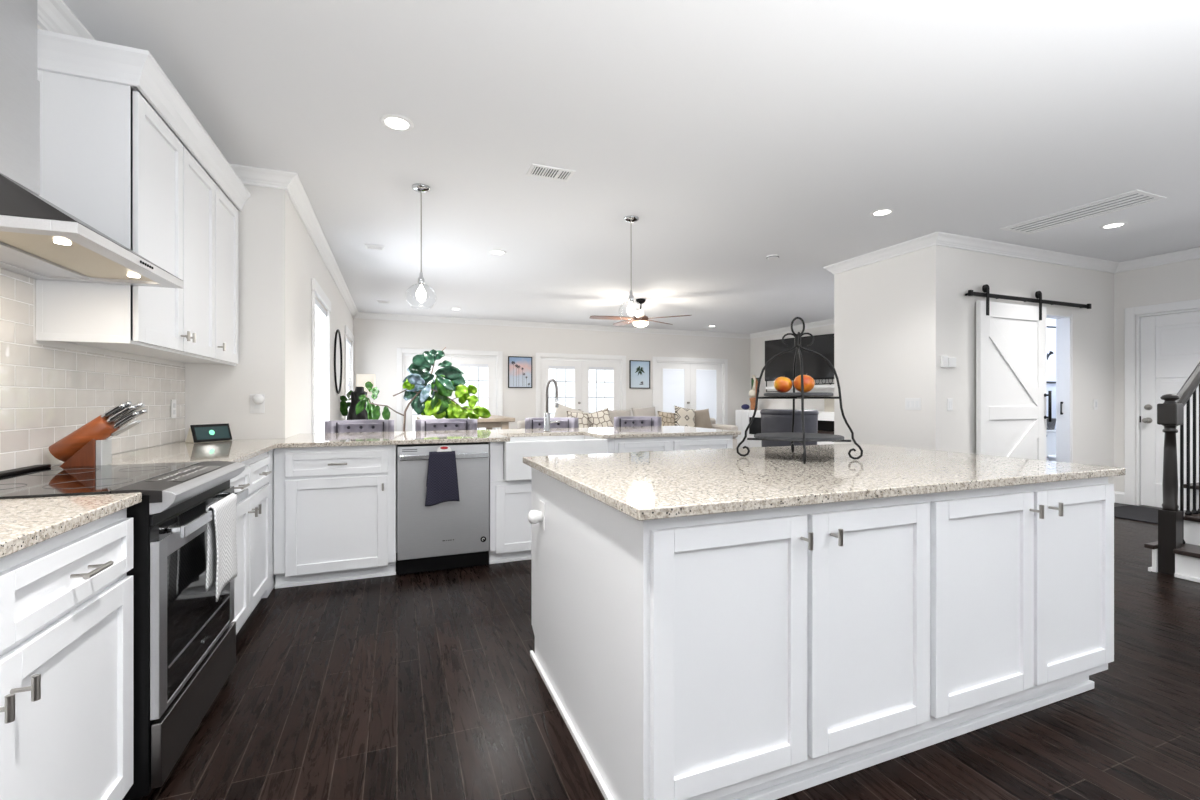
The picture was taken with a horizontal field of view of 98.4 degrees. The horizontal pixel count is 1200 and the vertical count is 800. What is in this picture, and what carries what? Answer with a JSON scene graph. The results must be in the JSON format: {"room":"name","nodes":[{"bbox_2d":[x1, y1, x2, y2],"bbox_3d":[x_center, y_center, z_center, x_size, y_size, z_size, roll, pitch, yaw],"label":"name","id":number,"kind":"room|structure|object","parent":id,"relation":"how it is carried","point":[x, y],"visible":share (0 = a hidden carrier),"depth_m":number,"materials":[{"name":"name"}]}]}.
{"room":"kitchen","nodes":[
{"label":"kitchen","id":0,"kind":"room"},
{"bbox_2d":[33,24,183,465],"bbox_3d":[-1.221,-0.190,-0.613,0.120,2.740,8.750,0,0,-21],"label":"wall","id":1,"kind":"structure","parent":0,"point":[58,344],"depth_m":2.33,"materials":[{"name":"tile"}]},
{"bbox_2d":[0,0,183,288],"bbox_3d":[-1.804,-1.010,1.709,0.469,1.096,0.770,0,0,-21],"label":"range hood","id":2,"kind":"object","parent":1,"relation":"attached to","point":[40,240],"visible":1,"depth_m":1.69,"materials":[{"name":"metal"}]},
{"bbox_2d":[0,268,184,470],"bbox_3d":[-2.019,-0.177,1.598,0.009,0.885,3.849,0,0,-21],"label":"backsplash","id":3,"kind":"structure","parent":1,"relation":"attached to","point":[47,393],"depth_m":2.12,"materials":[{"name":"white tile"}]},
{"bbox_2d":[36,29,249,365],"bbox_3d":[-2.268,-0.816,2.734,0.370,1.172,1.551,0,0,-21],"label":"upper cabinet","id":4,"kind":"object","parent":1,"relation":"attached to","point":[122,152],"visible":0.98,"depth_m":2.13,"materials":[{"name":"white paint"}]},
{"bbox_2d":[171,399,175,418],"bbox_3d":[-2.639,0.055,3.208,0.007,0.117,0.072,0,0,-21],"label":"wall outlet","id":5,"kind":"object","parent":1,"relation":"attached to","point":[173,401],"visible":1,"depth_m":3.20,"materials":[{"name":"white plastic"}]},
{"bbox_2d":[184,185,264,440],"bbox_3d":[-2.591,-0.190,3.506,0.575,2.740,0.120,0,0,-21],"label":"wall","id":6,"kind":"structure","parent":0,"point":[214,393],"depth_m":3.51,"materials":[{"name":"white paint"}]},
{"bbox_2d":[250,394,264,412],"bbox_3d":[-2.330,0.025,3.515,0.086,0.130,0.053,0,0,-21],"label":"wall outlet","id":7,"kind":"object","parent":6,"relation":"attached to","point":[257,401],"visible":1,"depth_m":3.53,"materials":[{"name":"white plastic"}]},
{"bbox_2d":[265,187,352,438],"bbox_3d":[-3.371,-0.190,6.450,0.120,2.740,6.170,0,0,-21],"label":"wall","id":8,"kind":"structure","parent":0,"point":[292,258],"depth_m":3.82,"materials":[{"name":"white paint"}]},
{"bbox_2d":[311,278,330,432],"bbox_3d":[-2.873,-0.250,5.275,0.150,1.720,1.260,0,0,-21],"label":"window","id":9,"kind":"structure","parent":8,"relation":"in","point":[318,312],"depth_m":5.42,"materials":[{"name":"white paint"}]},
{"bbox_2d":[315,298,326,431],"bbox_3d":[-2.875,-0.224,5.274,0.045,1.508,1.032,0,0,-21],"label":"blind","id":10,"kind":"object","parent":9,"relation":"attached to","point":[320,312],"depth_m":5.49,"materials":[{"name":"white"}]},
{"bbox_2d":[334,329,341,393],"bbox_3d":[-3.418,-0.500,6.769,0.022,0.841,0.841,0,0,-21],"label":"round mirror","id":11,"kind":"object","parent":8,"relation":"attached to","point":[338,343],"visible":1,"depth_m":6.80,"materials":[{"name":"black"}]},
{"bbox_2d":[344,325,353,418],"bbox_3d":[-4.070,-0.250,8.329,0.150,1.720,1.460,0,0,-21],"label":"window","id":12,"kind":"structure","parent":8,"relation":"in","point":[347,331],"depth_m":8.45,"materials":[{"name":"white paint"}]},
{"bbox_2d":[346,337,350,418],"bbox_3d":[-4.072,-0.224,8.328,0.045,1.508,1.232,0,0,-21],"label":"blind","id":13,"kind":"object","parent":12,"relation":"attached to","point":[348,343],"depth_m":8.55,"materials":[{"name":"white"}]},
{"bbox_2d":[353,318,749,431],"bbox_3d":[-0.371,-0.190,10.874,8.695,2.740,0.120,0,0,-21],"label":"wall","id":14,"kind":"structure","parent":0,"point":[376,343],"depth_m":10.36,"materials":[{"name":"white paint"}]},
{"bbox_2d":[397,348,502,431],"bbox_3d":[-2.834,0.112,9.879,1.940,2.134,0.136,0,0,-21],"label":"window","id":15,"kind":"structure","parent":14,"relation":"in","point":[493,360],"depth_m":9.94,"materials":[{"name":"white paint"}]},
{"bbox_2d":[508,356,531,387],"bbox_3d":[-1.588,-0.552,10.316,0.485,0.625,0.029,0,0,-21],"label":"framed picture","id":16,"kind":"object","parent":14,"relation":"attached to","point":[519,368],"visible":1,"depth_m":10.31,"materials":[{"name":"paper"}]},
{"bbox_2d":[536,353,625,417],"bbox_3d":[-0.382,0.112,10.840,1.991,2.134,0.136,0,0,-21],"label":"door","id":17,"kind":"structure","parent":14,"relation":"in","point":[581,367],"depth_m":10.83,"materials":[{"name":"white paint"}]},
{"bbox_2d":[629,360,649,388],"bbox_3d":[0.869,-0.555,11.279,0.490,0.610,0.029,0,0,-21],"label":"framed picture","id":18,"kind":"object","parent":14,"relation":"attached to","point":[639,370],"visible":1,"depth_m":11.28,"materials":[{"name":"paper"}]},
{"bbox_2d":[652,357,727,424],"bbox_3d":[2.054,0.112,11.795,1.960,2.134,0.136,0,0,-21],"label":"window","id":19,"kind":"structure","parent":14,"relation":"in","point":[689,383],"depth_m":11.80,"materials":[{"name":"white paint"}]},
{"bbox_2d":[663,369,683,412],"bbox_3d":[1.651,0.108,11.647,0.564,1.604,0.013,0,0,-21],"label":"blind","id":20,"kind":"object","parent":19,"relation":"attached to","point":[673,379],"depth_m":11.64,"materials":[{"name":"white"}]},
{"bbox_2d":[696,370,715,419],"bbox_3d":[2.450,0.108,11.960,0.564,1.604,0.013,0,0,-21],"label":"blind","id":21,"kind":"object","parent":19,"relation":"attached to","point":[705,379],"depth_m":11.96,"materials":[{"name":"white"}]},
{"bbox_2d":[62,0,1199,333],"bbox_3d":[2.630,-1.620,4.253,11.200,0.120,15.000,0,0,-21],"label":"ceiling","id":22,"kind":"structure","parent":0,"point":[737,134],"depth_m":2.96,"materials":[{"name":"white paint"}]},
{"bbox_2d":[380,114,413,130],"bbox_3d":[-1.142,-1.556,2.914,0.180,0.006,0.180,0,0,-21],"label":"recessed light","id":23,"kind":"object","parent":22,"relation":"in","point":[395,122],"visible":1,"depth_m":2.90,"materials":[{"name":"white paint"}]},
{"bbox_2d":[405,183,436,308],"bbox_3d":[-1.310,-1.118,3.794,0.216,0.882,0.216,0,0,-21],"label":"pendant light","id":24,"kind":"object","parent":22,"relation":"hanging from","point":[421,188],"visible":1,"depth_m":3.78,"materials":[{"name":"glass"}]},
{"bbox_2d":[418,271,424,285],"bbox_3d":[-1.310,-0.890,3.794,0.048,0.100,0.048,0,0,-21],"label":"socket","id":25,"kind":"object","parent":24,"relation":"attached to","point":[421,281],"depth_m":3.78,"materials":[{"name":"silver metal"}]},
{"bbox_2d":[526,163,574,181],"bbox_3d":[-0.339,-1.556,3.551,0.300,0.007,0.180,0,0,-21],"label":"ceiling vent","id":26,"kind":"object","parent":22,"relation":"in","point":[536,170],"visible":1,"depth_m":3.55,"materials":[{"name":"metal"}]},
{"bbox_2d":[623,216,643,320],"bbox_3d":[0.267,-1.118,4.444,0.216,0.882,0.216,0,0,-21],"label":"pendant light","id":27,"kind":"object","parent":22,"relation":"hanging from","point":[629,219],"visible":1,"depth_m":4.43,"materials":[{"name":"glass"}]},
{"bbox_2d":[590,299,691,326],"bbox_3d":[0.593,-1.345,8.060,1.533,0.429,1.521,0,0,-21],"label":"ceiling fan","id":28,"kind":"object","parent":22,"relation":"hanging from","point":[637,320],"visible":0.98,"depth_m":7.95,"materials":[{"name":"black metal"}]},
{"bbox_2d":[870,208,893,215],"bbox_3d":[2.342,-1.556,4.301,0.180,0.006,0.180,0,0,-21],"label":"recessed light","id":29,"kind":"object","parent":22,"relation":"in","point":[880,212],"visible":1,"depth_m":4.30,"materials":[{"name":"white paint"}]},
{"bbox_2d":[1000,190,1166,234],"bbox_3d":[3.999,-1.556,4.349,0.420,0.007,0.940,0,0,-21],"label":"ceiling vent","id":30,"kind":"object","parent":22,"relation":"in","point":[1134,198],"visible":1,"depth_m":4.28,"materials":[{"name":"metal"}]},
{"bbox_2d":[1100,222,1127,228],"bbox_3d":[4.580,-1.556,4.620,0.180,0.006,0.180,0,0,-21],"label":"recessed light","id":31,"kind":"object","parent":22,"relation":"in","point":[1116,224],"visible":1,"depth_m":4.62,"materials":[{"name":"white paint"}]},
{"bbox_2d":[140,503,1199,799],"bbox_3d":[2.630,1.240,4.253,11.200,0.120,15.000,0,0,-21],"label":"floor","id":32,"kind":"structure","parent":0,"point":[428,685],"depth_m":1.91,"materials":[{"name":"brown wood"}]},
{"bbox_2d":[0,508,132,799],"bbox_3d":[-1.393,0.738,0.877,0.637,0.883,1.100,0,0,-21],"label":"base cabinet","id":33,"kind":"object","parent":32,"relation":"on","point":[66,599],"visible":0.99,"depth_m":1.20,"materials":[{"name":"white paint"}]},
{"bbox_2d":[0,492,141,557],"bbox_3d":[-1.399,0.281,0.862,0.606,0.030,1.126,0,0,-21],"label":"countertop","id":34,"kind":"structure","parent":33,"relation":"on","point":[24,522],"depth_m":1.23,"materials":[{"name":"beige stone"}]},
{"bbox_2d":[0,461,248,799],"bbox_3d":[-1.700,0.714,1.762,0.695,0.931,0.759,0,0,-21],"label":"electric range","id":35,"kind":"object","parent":32,"relation":"on","point":[184,640],"visible":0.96,"depth_m":1.63,"materials":[{"name":"metal"}]},
{"bbox_2d":[0,462,197,499],"bbox_3d":[-1.770,0.268,1.734,0.510,0.017,0.759,0,0,-21],"label":"cooktop","id":36,"kind":"object","parent":35,"relation":"in","point":[35,481],"depth_m":1.71,"materials":[{"name":"black glass"}]},
{"bbox_2d":[206,493,236,601],"bbox_3d":[-1.388,0.531,1.910,0.035,0.333,0.270,0,0,-21],"label":"dish towel","id":37,"kind":"object","parent":35,"relation":"hanging from","point":[221,568],"visible":0.99,"depth_m":1.87,"materials":[{"name":"white fabric"}]},
{"bbox_2d":[230,452,271,634],"bbox_3d":[-2.047,0.738,2.549,0.637,0.883,0.950,0,0,-21],"label":"base cabinet","id":38,"kind":"object","parent":32,"relation":"on","point":[252,580],"visible":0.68,"depth_m":2.69,"materials":[{"name":"white paint"}]},
{"bbox_2d":[51,426,740,466],"bbox_3d":[-0.670,0.281,3.682,4.021,0.030,2.055,0,0,-21],"label":"countertop","id":39,"kind":"structure","parent":38,"relation":"on","point":[237,450],"depth_m":3.55,"materials":[{"name":"beige stone"}]},
{"bbox_2d":[49,415,119,466],"bbox_3d":[-2.071,0.163,2.085,0.208,0.204,0.101,0,0,-21],"label":"knife block","id":40,"kind":"object","parent":39,"relation":"on","point":[88,445],"visible":0.86,"depth_m":2.05,"materials":[{"name":"brown wood"}]},
{"bbox_2d":[101,404,124,418],"bbox_3d":[-1.971,0.045,2.096,0.075,0.062,0.021,0,0,-21],"label":"kitchen knife","id":41,"kind":"object","parent":40,"relation":"in","point":[120,406],"visible":1,"depth_m":2.09,"materials":[{"name":"silver metal"}]},
{"bbox_2d":[105,405,135,423],"bbox_3d":[-1.945,0.059,2.102,0.096,0.075,0.021,0,0,-21],"label":"kitchen knife","id":42,"kind":"object","parent":40,"relation":"in","point":[131,407],"visible":1,"depth_m":2.10,"materials":[{"name":"silver metal"}]},
{"bbox_2d":[106,420,140,438],"bbox_3d":[-1.960,0.121,2.128,0.108,0.075,0.061,0,0,-21],"label":"pruning shears","id":43,"kind":"object","parent":40,"relation":"hanging from","point":[134,423],"visible":1,"depth_m":2.12,"materials":[{"name":"metal"}]},
{"bbox_2d":[112,412,138,428],"bbox_3d":[-1.938,0.082,2.116,0.087,0.070,0.021,0,0,-21],"label":"kitchen knife","id":44,"kind":"object","parent":40,"relation":"in","point":[134,414],"visible":1,"depth_m":2.11,"materials":[{"name":"silver metal"}]},
{"bbox_2d":[185,423,231,442],"bbox_3d":[-2.501,0.210,3.312,0.097,0.111,0.234,0,0,19],"label":"smart display","id":45,"kind":"object","parent":39,"relation":"on","point":[205,432],"visible":1,"depth_m":3.28,"materials":[{"name":"black"}]},
{"bbox_2d":[544,379,559,430],"bbox_3d":[-0.411,0.043,4.357,0.139,0.446,0.178,0,0,0],"label":"kitchen faucet","id":46,"kind":"object","parent":39,"relation":"on","point":[547,421],"visible":1,"depth_m":4.39,"materials":[{"name":"silver metal"}]},
{"bbox_2d":[503,435,606,480],"bbox_3d":[-0.393,0.436,4.027,0.777,0.278,0.495,0,0,-21],"label":"farmhouse sink","id":47,"kind":"object","parent":39,"relation":"in","point":[514,450],"visible":0.43,"depth_m":3.76,"materials":[{"name":"white"}]},
{"bbox_2d":[261,450,274,597],"bbox_3d":[-2.346,0.737,3.236,0.583,0.882,0.542,0,0,-21],"label":"base cabinet","id":48,"kind":"object","parent":32,"relation":"on","point":[269,453],"visible":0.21,"depth_m":3.16,"materials":[{"name":"white paint"}]},
{"bbox_2d":[273,445,395,588],"bbox_3d":[-1.784,0.738,3.569,0.706,0.883,0.632,0,0,-21],"label":"base cabinet","id":49,"kind":"object","parent":32,"relation":"on","point":[334,508],"visible":0.97,"depth_m":3.32,"materials":[{"name":"white paint"}]},
{"bbox_2d":[324,420,393,432],"bbox_3d":[-2.097,0.679,4.529,0.553,0.999,0.425,0,0,-21],"label":"counter stool","id":50,"kind":"object","parent":32,"relation":"on","point":[335,426],"visible":0.24,"depth_m":4.62,"materials":[{"name":"grey fabric"}]},
{"bbox_2d":[396,445,396,552],"bbox_3d":[-0.652,0.738,4.365,3.391,0.883,0.020,0,0,-21],"label":"panel","id":51,"kind":"object","parent":32,"relation":"on","point":[396,445],"visible":0.02,"depth_m":4.00,"materials":[{"name":"white paint"}]},
{"bbox_2d":[356,347,490,430],"bbox_3d":[-1.918,0.293,5.692,1.394,1.772,0.413,0,0,-21],"label":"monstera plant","id":52,"kind":"object","parent":32,"relation":"on","point":[449,378],"visible":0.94,"depth_m":5.66,"materials":[{"name":"green plant"}]},
{"bbox_2d":[397,442,488,574],"bbox_3d":[-1.161,0.742,3.800,0.608,0.873,0.637,0,0,-21],"label":"dishwasher","id":53,"kind":"object","parent":32,"relation":"on","point":[450,534],"visible":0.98,"depth_m":3.55,"materials":[{"name":"silver metal"}]},
{"bbox_2d":[425,445,459,505],"bbox_3d":[-1.065,0.507,3.500,0.226,0.402,0.042,0,0,-21],"label":"hand towel","id":54,"kind":"object","parent":53,"relation":"hanging from","point":[442,479],"visible":1,"depth_m":3.49,"materials":[{"name":"black fabric"}]},
{"bbox_2d":[415,419,476,430],"bbox_3d":[-1.418,0.679,4.796,0.553,0.999,0.425,0,0,-21],"label":"counter stool","id":55,"kind":"object","parent":32,"relation":"on","point":[420,424],"visible":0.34,"depth_m":4.88,"materials":[{"name":"grey fabric"}]},
{"bbox_2d":[416,415,514,429],"bbox_3d":[-2.135,0.720,8.051,1.300,0.919,1.650,0,0,-21],"label":"dining table","id":56,"kind":"object","parent":32,"relation":"on","point":[494,421],"visible":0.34,"depth_m":7.50,"materials":[{"name":"brown wood"}]},
{"bbox_2d":[488,438,614,563],"bbox_3d":[-0.428,0.738,4.101,0.964,0.883,0.632,0,0,-21],"label":"base cabinet","id":57,"kind":"object","parent":32,"relation":"on","point":[509,501],"visible":0.23,"depth_m":3.73,"materials":[{"name":"white paint"}]},
{"bbox_2d":[525,417,578,428],"bbox_3d":[-0.477,0.679,5.164,0.553,0.999,0.425,0,0,-21],"label":"counter stool","id":58,"kind":"object","parent":32,"relation":"on","point":[565,422],"visible":0.22,"depth_m":5.26,"materials":[{"name":"grey fabric"}]},
{"bbox_2d":[517,418,737,447],"bbox_3d":[0.594,0.779,9.899,4.230,0.799,1.000,0,0,-21],"label":"sofa","id":59,"kind":"object","parent":32,"relation":"on","point":[520,424],"visible":0.18,"depth_m":10.22,"materials":[{"name":"fabric"}]},
{"bbox_2d":[554,404,583,416],"bbox_3d":[-0.592,0.330,9.542,0.661,0.573,0.195,0,0,-22],"label":"throw cushion","id":60,"kind":"object","parent":59,"relation":"on","point":[561,411],"visible":0.32,"depth_m":9.47,"materials":[{"name":"beige fabric"}]},
{"bbox_2d":[567,411,587,427],"bbox_3d":[-0.399,0.405,9.295,0.449,0.420,0.173,0,0,-21],"label":"throw cushion","id":61,"kind":"object","parent":59,"relation":"on","point":[583,417],"visible":0.5,"depth_m":9.27,"materials":[{"name":"fabric"}]},
{"bbox_2d":[588,408,613,426],"bbox_3d":[0.007,0.395,9.519,0.547,0.508,0.175,0,0,-21],"label":"throw cushion","id":62,"kind":"object","parent":59,"relation":"on","point":[601,418],"visible":0.79,"depth_m":9.47,"materials":[{"name":"fabric"}]},
{"bbox_2d":[609,410,630,424],"bbox_3d":[0.367,0.390,9.918,0.540,0.407,0.210,0,0,-21],"label":"throw cushion","id":63,"kind":"object","parent":59,"relation":"on","point":[613,413],"visible":0.33,"depth_m":9.87,"materials":[{"name":"beige fabric"}]},
{"bbox_2d":[632,407,655,415],"bbox_3d":[0.879,0.355,10.118,0.536,0.447,0.213,0,0,-22],"label":"throw cushion","id":64,"kind":"object","parent":59,"relation":"on","point":[650,411],"visible":0.41,"depth_m":10.07,"materials":[{"name":"beige fabric"}]},
{"bbox_2d":[658,411,674,425],"bbox_3d":[1.292,0.415,10.023,0.421,0.411,0.170,0,0,-21],"label":"throw cushion","id":65,"kind":"object","parent":59,"relation":"on","point":[668,419],"visible":0.66,"depth_m":9.97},
{"bbox_2d":[674,405,694,426],"bbox_3d":[1.661,0.365,10.124,0.545,0.516,0.190,0,0,-22],"label":"throw cushion","id":66,"kind":"object","parent":59,"relation":"on","point":[683,416],"visible":0.8,"depth_m":10.06,"materials":[{"name":"fabric"}]},
{"bbox_2d":[695,409,712,428],"bbox_3d":[2.051,0.395,10.470,0.471,0.441,0.184,0,0,-22],"label":"throw cushion","id":67,"kind":"object","parent":59,"relation":"on","point":[702,418],"visible":0.75,"depth_m":10.41,"materials":[{"name":"beige fabric"}]},
{"bbox_2d":[614,416,661,426],"bbox_3d":[0.407,0.679,5.511,0.553,0.999,0.425,0,0,-21],"label":"counter stool","id":68,"kind":"object","parent":32,"relation":"on","point":[624,421],"visible":0.24,"depth_m":5.62,"materials":[{"name":"grey fabric"}]},
{"bbox_2d":[615,435,732,452],"bbox_3d":[0.534,0.738,4.477,1.100,0.883,0.632,0,0,-21],"label":"base cabinet","id":69,"kind":"object","parent":32,"relation":"on","point":[646,444],"visible":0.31,"depth_m":4.22,"materials":[{"name":"white paint"}]},
{"bbox_2d":[735,410,833,447],"bbox_3d":[4.007,0.702,10.512,0.528,0.954,3.450,0,0,-21],"label":"media console","id":70,"kind":"object","parent":32,"relation":"on","point":[742,417],"visible":0.27,"depth_m":11.38,"materials":[{"name":"white paint"}]},
{"bbox_2d":[749,375,757,409],"bbox_3d":[3.477,-0.171,11.682,0.200,0.790,0.262,0,0,-21],"label":"bird","id":71,"kind":"object","parent":70,"relation":"on","point":[752,393],"visible":0.84,"depth_m":11.64},
{"bbox_2d":[824,399,833,411],"bbox_3d":[4.478,0.092,9.703,0.020,0.264,0.700,0,0,-21],"label":"canvas","id":72,"kind":"object","parent":70,"relation":"on","point":[828,403],"visible":0.25,"depth_m":9.92},
{"bbox_2d":[760,409,818,446],"bbox_3d":[2.728,0.654,7.479,0.780,1.049,0.750,0,0,21],"label":"leather armchair","id":73,"kind":"object","parent":32,"relation":"on","point":[772,420],"visible":0.53,"depth_m":7.17,"materials":[{"name":"grey leather"}]},
{"bbox_2d":[530,467,1113,799],"bbox_3d":[0.863,0.738,2.216,2.086,0.883,1.242,0,0,-21],"label":"kitchen island","id":74,"kind":"object","parent":32,"relation":"on","point":[773,653],"visible":0.98,"depth_m":1.59,"materials":[{"name":"white paint"}]},
{"bbox_2d":[528,500,544,529],"bbox_3d":[-0.276,0.495,2.217,0.063,0.116,0.072,0,0,-21],"label":"wall outlet","id":75,"kind":"object","parent":74,"relation":"attached to","point":[534,516],"visible":1,"depth_m":2.20,"materials":[{"name":"white plastic"}]},
{"bbox_2d":[523,443,1124,520],"bbox_3d":[0.851,0.281,2.232,2.117,0.030,1.255,0,0,-21],"label":"island countertop","id":76,"kind":"structure","parent":74,"relation":"on","point":[641,486],"depth_m":1.88,"materials":[{"name":"beige stone"}]},
{"bbox_2d":[736,317,862,463],"bbox_3d":[0.901,-0.057,2.360,0.386,0.644,0.386,0,0,-30],"label":"tiered stand","id":77,"kind":"object","parent":76,"relation":"on","point":[803,437],"visible":1,"depth_m":2.32,"materials":[{"name":"black metal"}]},
{"bbox_2d":[774,376,792,392],"bbox_3d":[0.838,-0.072,2.370,0.082,0.079,0.082,0,0,8],"label":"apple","id":78,"kind":"object","parent":77,"relation":"on","point":[784,384],"visible":1,"depth_m":2.34,"materials":[{"name":"orange plant"}]},
{"bbox_2d":[764,392,832,396],"bbox_3d":[0.901,-0.025,2.360,0.296,0.016,0.296,0,0,0],"label":"tray","id":79,"kind":"object","parent":77,"relation":"on","point":[791,394],"depth_m":2.24,"materials":[{"name":"black metal"}]},
{"bbox_2d":[754,432,843,441],"bbox_3d":[0.901,0.168,2.360,0.384,0.016,0.384,0,0,0],"label":"tray","id":80,"kind":"object","parent":77,"relation":"on","point":[779,436],"depth_m":2.26,"materials":[{"name":"black metal"}]},
{"bbox_2d":[793,374,814,391],"bbox_3d":[0.918,-0.076,2.330,0.090,0.086,0.090,0,0,10],"label":"orange","id":81,"kind":"object","parent":77,"relation":"on","point":[809,382],"visible":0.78,"depth_m":2.30,"materials":[{"name":"orange plant"}]},
{"bbox_2d":[1046,429,1055,460],"bbox_3d":[6.156,0.792,6.875,0.430,0.774,0.663,0,0,-21],"label":"toilet","id":82,"kind":"object","parent":32,"relation":"on","point":[1050,434],"visible":0.16,"depth_m":7.00,"materials":[{"name":"white"}]},
{"bbox_2d":[1046,418,1055,429],"bbox_3d":[6.099,0.327,7.105,0.198,0.154,0.178,0,0,-21],"label":"wicker basket","id":83,"kind":"object","parent":82,"relation":"on","point":[1049,425],"visible":0.38,"depth_m":7.03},
{"bbox_2d":[1114,505,1158,523],"bbox_3d":[5.678,1.173,5.163,0.900,0.011,0.970,0,0,-21],"label":"door mat","id":84,"kind":"object","parent":32,"relation":"on","point":[1131,512],"visible":0.44,"depth_m":5.33,"materials":[{"name":"fabric"}]},
{"bbox_2d":[1157,394,1183,575],"bbox_3d":[3.872,0.569,3.517,0.100,1.220,0.100,0,0,-21],"label":"newel post","id":85,"kind":"object","parent":32,"relation":"on","point":[1170,413],"visible":0.99,"depth_m":3.49,"materials":[{"name":"wood"}]},
{"bbox_2d":[1144,482,1199,582],"bbox_3d":[5.143,0.230,3.567,2.580,1.899,1.030,0,0,-21],"label":"staircase","id":86,"kind":"structure","parent":32,"relation":"on","point":[1187,558],"depth_m":3.52,"materials":[{"name":"white paint"}]},
{"bbox_2d":[1176,362,1199,543],"bbox_3d":[5.055,-0.403,3.981,2.442,2.785,0.068,0,0,-21],"label":"stair railing","id":87,"kind":"object","parent":86,"relation":"on","point":[1189,387],"visible":0.8,"depth_m":3.60,"materials":[{"name":"wood"}]},
{"bbox_3d":[-3.336,0.730,7.307,0.520,0.899,0.800,0,0,-21],"label":"console table","id":88,"kind":"object","parent":32,"relation":"on","visible":0},
{"bbox_2d":[340,390,352,415],"bbox_3d":[-3.465,0.070,7.207,0.349,0.418,0.344,0,0,12],"label":"greenery","id":89,"kind":"object","parent":88,"relation":"on","point":[344,405],"visible":0.41,"depth_m":7.12,"materials":[{"name":"green plant"}]},
{"bbox_2d":[347,387,368,419],"bbox_3d":[-3.272,0.050,7.011,0.287,0.460,0.243,0,0,-21],"label":"sculptural vase","id":90,"kind":"object","parent":88,"relation":"on","point":[363,415],"visible":0.69,"depth_m":6.94,"materials":[{"name":"black ceramic"}]},
{"bbox_2d":[357,374,374,403],"bbox_3d":[-3.420,-0.046,7.574,0.240,0.650,0.200,0,0,-21],"label":"table lamp","id":91,"kind":"object","parent":88,"relation":"on","point":[362,379],"visible":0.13,"depth_m":7.48,"materials":[{"name":"white fabric"}]},
{"bbox_2d":[750,324,833,410],"bbox_3d":[4.661,-0.190,9.785,0.120,2.740,5.580,0,0,-21],"label":"wall","id":92,"kind":"structure","parent":0,"point":[757,345],"depth_m":11.48,"materials":[{"name":"white paint"}]},
{"bbox_2d":[765,333,833,380],"bbox_3d":[4.094,-0.830,10.438,0.233,0.860,1.660,0,0,-36],"label":"television","id":93,"kind":"object","parent":92,"relation":"attached to","point":[815,366],"visible":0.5,"depth_m":10.30,"materials":[{"name":"black glass"}]},
{"bbox_2d":[834,249,922,448],"bbox_3d":[2.982,-0.190,5.545,0.120,2.740,1.090,0,0,-21],"label":"wall","id":94,"kind":"structure","parent":0,"point":[878,306],"depth_m":5.46,"materials":[{"name":"white paint"}]},
{"bbox_2d":[37,0,1199,338],"bbox_3d":[2.010,-1.509,3.848,9.147,0.098,14.698,0,0,-21],"label":"trim","id":95,"kind":"structure","parent":94,"relation":"attached to","point":[52,15],"depth_m":5.36,"materials":[{"name":"white paint"}]},
{"bbox_2d":[905,398,920,409],"bbox_3d":[3.084,0.040,5.107,0.009,0.117,0.165,0,0,-21],"label":"light switch","id":96,"kind":"object","parent":94,"relation":"attached to","point":[910,403],"visible":1,"depth_m":5.10,"materials":[{"name":"white plastic"}]},
{"bbox_2d":[923,246,1113,483],"bbox_3d":[5.272,-0.190,5.787,4.560,2.740,0.130,0,0,-21],"label":"wall","id":97,"kind":"structure","parent":0,"point":[949,316],"depth_m":5.20,"materials":[{"name":"white paint"}]},
{"bbox_2d":[941,356,955,366],"bbox_3d":[3.322,-0.365,4.938,0.180,0.110,0.027,0,0,-21],"label":"thermostat","id":98,"kind":"object","parent":97,"relation":"attached to","point":[946,361],"visible":1,"depth_m":4.92,"materials":[{"name":"white plastic"}]},
{"bbox_2d":[965,290,1090,308],"bbox_3d":[4.460,-1.029,5.358,1.985,0.056,0.076,0,0,-21],"label":"barn door track","id":99,"kind":"object","parent":97,"relation":"attached to","point":[970,292],"visible":1,"depth_m":5.30,"materials":[{"name":"black metal"}]},
{"bbox_2d":[976,284,1051,459],"bbox_3d":[4.172,0.019,5.199,1.038,2.298,0.100,0,0,-21],"label":"barn door","id":100,"kind":"structure","parent":99,"relation":"hanging from","point":[1011,394],"depth_m":5.19,"materials":[{"name":"white paint"}]},
{"bbox_2d":[1046,314,1072,462],"bbox_3d":[4.730,0.119,5.572,0.912,2.119,0.136,0,0,-21],"label":"trim","id":101,"kind":"structure","parent":97,"relation":"attached to","point":[1064,324],"depth_m":5.72,"materials":[{"name":"white paint"}]},
{"bbox_2d":[1046,318,1055,460],"bbox_3d":[4.928,-0.190,6.829,4.440,2.740,0.120,0,0,-21],"label":"wall","id":102,"kind":"structure","parent":0,"point":[1049,322],"depth_m":7.35,"materials":[{"name":"white paint"}]},
{"bbox_2d":[1046,326,1055,382],"bbox_3d":[6.333,-0.640,7.299,0.400,0.800,0.024,0,0,-21],"label":"framed picture","id":103,"kind":"object","parent":102,"relation":"attached to","point":[1050,330],"visible":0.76,"depth_m":7.31,"materials":[{"name":"grey"}]},
{"bbox_2d":[1114,258,1199,491],"bbox_3d":[7.426,-0.190,2.319,0.120,2.740,7.900,0,0,-21],"label":"wall","id":104,"kind":"structure","parent":0,"point":[1178,281],"depth_m":5.84,"materials":[{"name":"white paint"}]},
{"bbox_2d":[1114,491,1124,503],"bbox_3d":[5.611,1.113,5.796,0.718,0.131,0.098,0,0,-21],"label":"baseboard","id":105,"kind":"structure","parent":104,"relation":"attached to","point":[1119,497],"depth_m":5.92,"materials":[{"name":"white paint"}]},
{"bbox_2d":[1125,299,1199,509],"bbox_3d":[6.187,0.070,5.378,0.174,2.219,1.100,0,0,-21],"label":"door","id":106,"kind":"structure","parent":104,"relation":"in","point":[1162,349],"depth_m":5.68,"materials":[{"name":"white paint"}]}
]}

